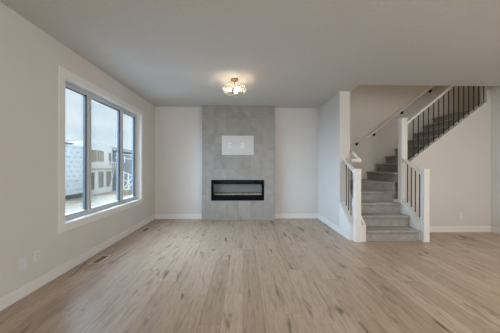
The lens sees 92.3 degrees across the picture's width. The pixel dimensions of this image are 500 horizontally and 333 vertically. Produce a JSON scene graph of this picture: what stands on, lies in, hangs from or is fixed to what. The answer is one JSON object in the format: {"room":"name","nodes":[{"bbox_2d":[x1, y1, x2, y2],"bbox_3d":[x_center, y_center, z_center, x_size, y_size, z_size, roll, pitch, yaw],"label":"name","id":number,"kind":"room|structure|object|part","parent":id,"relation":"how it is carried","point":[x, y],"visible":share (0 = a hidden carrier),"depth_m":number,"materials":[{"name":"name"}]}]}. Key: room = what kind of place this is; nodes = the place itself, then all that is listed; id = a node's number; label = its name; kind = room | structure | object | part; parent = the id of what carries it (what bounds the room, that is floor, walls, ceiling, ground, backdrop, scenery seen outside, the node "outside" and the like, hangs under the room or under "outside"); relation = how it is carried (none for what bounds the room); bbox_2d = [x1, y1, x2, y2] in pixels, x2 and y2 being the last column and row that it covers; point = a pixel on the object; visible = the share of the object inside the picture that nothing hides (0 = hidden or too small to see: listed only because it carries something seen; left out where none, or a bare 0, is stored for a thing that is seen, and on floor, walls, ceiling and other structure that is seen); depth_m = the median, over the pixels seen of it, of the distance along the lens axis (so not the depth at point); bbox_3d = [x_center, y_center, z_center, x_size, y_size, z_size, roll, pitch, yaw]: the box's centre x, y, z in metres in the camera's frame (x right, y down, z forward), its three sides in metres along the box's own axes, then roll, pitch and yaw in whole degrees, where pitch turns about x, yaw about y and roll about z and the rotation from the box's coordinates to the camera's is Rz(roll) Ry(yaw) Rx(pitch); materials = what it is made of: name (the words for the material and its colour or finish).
{"room":"living room","nodes":[
{"label":"living room","id":0,"kind":"room"},
{"bbox_2d":[0,2,154,296],"bbox_3d":[-2.262,-0.090,0.842,0.165,2.740,10.010,0,0,-2],"label":"wall","id":1,"kind":"structure","parent":0,"point":[30,58],"depth_m":2.50,"materials":[{"name":"white paint"}]},
{"bbox_2d":[19,255,26,270],"bbox_3d":[-2.220,0.942,2.348,0.008,0.125,0.085,0,0,-2],"label":"data plate","id":2,"kind":"object","parent":1,"relation":"attached to","point":[22,260],"visible":1,"depth_m":2.34,"materials":[{"name":"white plastic"}]},
{"bbox_2d":[34,249,39,261],"bbox_3d":[-2.223,0.933,2.506,0.009,0.115,0.072,0,0,-2],"label":"wall outlet","id":3,"kind":"object","parent":1,"relation":"attached to","point":[37,252],"visible":1,"depth_m":2.50,"materials":[{"name":"white plastic"}]},
{"bbox_2d":[0,214,154,310],"bbox_3d":[-2.178,1.220,0.919,0.013,0.120,9.860,0,0,-2],"label":"baseboard","id":4,"kind":"structure","parent":1,"relation":"attached to","point":[8,299],"depth_m":2.82,"materials":[{"name":"white paint"}]},
{"bbox_2d":[65,81,135,220],"bbox_3d":[-2.384,-0.197,3.959,0.087,1.768,2.150,0,0,-2],"label":"window","id":5,"kind":"structure","parent":1,"relation":"in","point":[100,135],"depth_m":3.70,"materials":[{"name":"clear glass"}]},
{"bbox_3d":[-2.367,-0.202,3.195,0.006,1.624,0.486,0,0,-2],"label":"pane","id":6,"kind":"part","parent":5,"relation":"part of","materials":[{"name":"clear glass"}]},
{"bbox_3d":[-2.367,-0.202,3.195,0.048,1.688,0.550,0,0,-2],"label":"sash","id":7,"kind":"part","parent":5,"relation":"part of","materials":[{"name":"clear glass"}]},
{"bbox_3d":[-2.388,-0.202,3.967,0.006,1.624,0.801,0,0,-2],"label":"pane","id":8,"kind":"part","parent":5,"relation":"part of","materials":[{"name":"clear glass"}]},
{"bbox_3d":[-2.388,-0.202,3.967,0.048,1.688,0.865,0,0,-2],"label":"sash","id":9,"kind":"part","parent":5,"relation":"part of","materials":[{"name":"white plastic"}]},
{"bbox_3d":[-2.410,-0.202,4.731,0.006,1.624,0.471,0,0,-2],"label":"pane","id":10,"kind":"part","parent":5,"relation":"part of","materials":[{"name":"clear glass"}]},
{"bbox_3d":[-2.410,-0.202,4.731,0.048,1.688,0.535,0,0,-2],"label":"sash","id":11,"kind":"part","parent":5,"relation":"part of","materials":[{"name":"white plastic"}]},
{"bbox_2d":[58,66,142,233],"bbox_3d":[-2.259,-0.196,3.963,0.016,1.958,2.340,0,0,-2],"label":"trim","id":12,"kind":"structure","parent":1,"relation":"attached to","point":[62,72],"depth_m":2.89,"materials":[{"name":"white paint"}]},
{"bbox_2d":[0,218,499,332],"bbox_3d":[2.309,1.388,1.041,9.320,0.200,10.150,0,0,-2],"label":"floor","id":13,"kind":"structure","parent":0,"point":[298,275],"depth_m":2.58,"materials":[{"name":"brown wood"}]},
{"bbox_2d":[89,255,110,263],"bbox_3d":[-2.056,1.276,3.303,0.124,0.006,0.300,0,0,-2],"label":"floor vent","id":14,"kind":"object","parent":13,"relation":"in","point":[103,257],"visible":1,"depth_m":3.29,"materials":[{"name":"beige metal"}]},
{"bbox_2d":[202,105,274,219],"bbox_3d":[-0.278,-0.087,5.815,1.738,2.738,0.178,0,0,-2],"label":"fireplace","id":15,"kind":"object","parent":13,"relation":"on","point":[234,187],"visible":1,"depth_m":5.74,"materials":[{"name":"grey tile"}]},
{"bbox_3d":[-0.294,0.568,5.743,1.265,0.494,0.032,0,0,-2],"label":"firebox frame","id":16,"kind":"part","parent":15,"relation":"part of","materials":[{"name":"black metal"}]},
{"bbox_2d":[222,136,253,154],"bbox_3d":[-0.291,-0.507,5.730,0.756,0.458,0.018,0,0,-2],"label":"wall panel","id":17,"kind":"object","parent":15,"relation":"attached to","point":[231,145],"visible":1,"depth_m":5.73,"materials":[{"name":"white plastic"}]},
{"bbox_2d":[340,158,361,241],"bbox_3d":[1.841,0.565,4.362,0.198,1.443,0.560,0,0,-2],"label":"balustrade","id":18,"kind":"object","parent":13,"relation":"on","point":[353,214],"visible":0.95,"depth_m":4.13,"materials":[{"name":"white paint"}]},
{"bbox_3d":[1.839,0.863,4.413,0.198,0.354,0.457,0,0,-2],"label":"rail","id":19,"kind":"part","parent":18,"relation":"part of","materials":[{"name":"white paint"}]},
{"bbox_3d":[1.839,-0.007,4.412,0.062,0.298,0.460,0,0,-2],"label":"handrail","id":20,"kind":"part","parent":18,"relation":"part of","materials":[{"name":"white paint"}]},
{"bbox_3d":[1.846,0.669,4.133,0.095,1.236,0.095,0,0,-2],"label":"newel post","id":21,"kind":"part","parent":18,"relation":"part of","materials":[{"name":"white paint"}]},
{"bbox_2d":[350,107,474,241],"bbox_3d":[4.366,0.037,5.099,4.884,2.508,1.862,0,0,-2],"label":"staircase","id":22,"kind":"structure","parent":13,"relation":"on","point":[384,217],"depth_m":4.85,"materials":[{"name":"grey carpet"}]},
{"bbox_2d":[401,158,429,241],"bbox_3d":[3.008,0.558,4.401,0.118,1.461,0.612,0,0,-2],"label":"balustrade","id":23,"kind":"object","parent":13,"relation":"on","point":[423,216],"visible":1,"depth_m":4.14,"materials":[{"name":"white paint"}]},
{"bbox_3d":[3.006,0.791,4.445,0.118,0.344,0.497,0,0,-2],"label":"rail","id":24,"kind":"part","parent":23,"relation":"part of","materials":[{"name":"white paint"}]},
{"bbox_3d":[3.014,-0.008,4.451,0.062,0.328,0.512,0,0,-2],"label":"handrail","id":25,"kind":"part","parent":23,"relation":"part of","materials":[{"name":"white paint"}]},
{"bbox_3d":[3.021,0.671,4.146,0.095,1.236,0.095,0,0,-2],"label":"newel post","id":26,"kind":"part","parent":23,"relation":"part of","materials":[{"name":"white paint"}]},
{"bbox_2d":[0,0,499,107],"bbox_3d":[1.325,-1.604,1.013,7.340,0.300,10.150,0,0,-2],"label":"ceiling","id":27,"kind":"structure","parent":0,"point":[169,53],"depth_m":2.86,"materials":[{"name":"paint"}]},
{"bbox_2d":[223,78,245,95],"bbox_3d":[-0.257,-1.338,3.994,0.396,0.238,0.396,0,0,-2],"label":"ceiling light","id":28,"kind":"object","parent":27,"relation":"attached to","point":[234,80],"visible":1,"depth_m":3.96,"materials":[{"name":"brown metal"}]},
{"bbox_2d":[155,85,480,213],"bbox_3d":[2.173,-1.312,6.044,9.320,5.200,0.140,0,0,-2],"label":"wall","id":29,"kind":"structure","parent":0,"point":[178,130],"depth_m":5.95,"materials":[{"name":"white paint"}]},
{"bbox_2d":[155,214,201,218],"bbox_3d":[-1.732,1.221,5.857,1.157,0.120,0.013,0,0,-2],"label":"baseboard","id":30,"kind":"structure","parent":29,"relation":"attached to","point":[157,216],"depth_m":5.85,"materials":[{"name":"white paint"}]},
{"bbox_2d":[275,214,317,218],"bbox_3d":[1.135,1.226,5.938,1.094,0.120,0.013,0,0,-2],"label":"baseboard","id":31,"kind":"structure","parent":29,"relation":"attached to","point":[277,216],"depth_m":5.93,"materials":[{"name":"white paint"}]},
{"bbox_2d":[350,86,433,144],"bbox_3d":[3.689,-1.508,5.969,3.322,2.222,0.093,0,0,-2],"label":"wall handrail","id":32,"kind":"object","parent":29,"relation":"attached to","point":[428,89],"visible":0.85,"depth_m":5.93,"materials":[{"name":"white paint"}]},
{"bbox_2d":[318,91,363,241],"bbox_3d":[1.826,-1.313,5.036,0.201,5.200,1.855,0,0,-2],"label":"wall","id":33,"kind":"structure","parent":0,"point":[334,114],"depth_m":4.90,"materials":[{"name":"white paint"}]},
{"bbox_2d":[318,214,349,239],"bbox_3d":[1.713,1.227,5.070,0.013,0.120,1.780,0,0,-2],"label":"baseboard","id":34,"kind":"structure","parent":33,"relation":"attached to","point":[332,225],"depth_m":4.81,"materials":[{"name":"white paint"}]},
{"bbox_2d":[350,149,360,161],"bbox_3d":[1.924,-0.306,4.850,0.168,0.466,1.030,0,0,-2],"label":"wall handrail","id":35,"kind":"object","parent":33,"relation":"attached to","point":[357,159],"visible":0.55,"depth_m":4.37,"materials":[{"name":"white paint"}]},
{"bbox_2d":[400,199,419,239],"bbox_3d":[3.022,0.962,4.513,0.149,0.654,0.637,0,0,-2],"label":"wall","id":36,"kind":"structure","parent":0,"point":[400,199],"depth_m":4.25,"materials":[{"name":"white paint"}]},
{"bbox_2d":[408,86,490,225],"bbox_3d":[4.972,-1.307,4.812,3.754,5.200,0.120,0,0,-2],"label":"wall","id":37,"kind":"structure","parent":0,"point":[459,163],"depth_m":4.73,"materials":[{"name":"white paint"}]},
{"bbox_2d":[398,86,486,199],"bbox_3d":[3.826,-0.733,4.783,1.714,2.803,0.142,0,0,-2],"label":"balustrade","id":38,"kind":"object","parent":37,"relation":"on","point":[402,122],"visible":0.78,"depth_m":4.75,"materials":[{"name":"white paint"}]},
{"bbox_3d":[3.031,-0.138,4.768,0.118,1.611,0.118,0,0,-2],"label":"newel post","id":39,"kind":"part","parent":38,"relation":"part of","materials":[{"name":"white paint"}]},
{"bbox_3d":[3.882,-1.481,4.781,1.575,1.306,0.062,0,0,-2],"label":"handrail","id":40,"kind":"part","parent":38,"relation":"part of","materials":[{"name":"white paint"}]},
{"bbox_3d":[3.883,-0.659,4.781,1.580,1.236,0.135,0,0,-2],"label":"rail","id":41,"kind":"part","parent":38,"relation":"part of","materials":[{"name":"white paint"}]},
{"bbox_2d":[430,226,490,231],"bbox_3d":[3.922,1.231,4.716,1.652,0.120,0.013,0,0,-2],"label":"baseboard","id":42,"kind":"structure","parent":37,"relation":"attached to","point":[432,228],"depth_m":4.72,"materials":[{"name":"white paint"}]},
{"bbox_2d":[491,91,499,227],"bbox_3d":[4.949,-0.077,0.395,0.125,2.740,8.710,0,0,-2],"label":"wall","id":43,"kind":"structure","parent":0,"point":[495,97],"depth_m":4.66,"materials":[{"name":"white paint"}]},
{"bbox_2d":[491,226,499,233],"bbox_3d":[4.875,1.232,0.468,0.013,0.120,8.560,0,0,-2],"label":"baseboard","id":44,"kind":"structure","parent":43,"relation":"attached to","point":[496,230],"depth_m":4.64,"materials":[{"name":"white paint"}]},
{"bbox_2d":[491,86,499,92],"bbox_3d":[3.423,-2.680,4.456,2.955,2.460,0.504,0,0,-2],"label":"wall","id":45,"kind":"structure","parent":0,"point":[493,88],"depth_m":4.67,"materials":[{"name":"white paint"}]}
]}

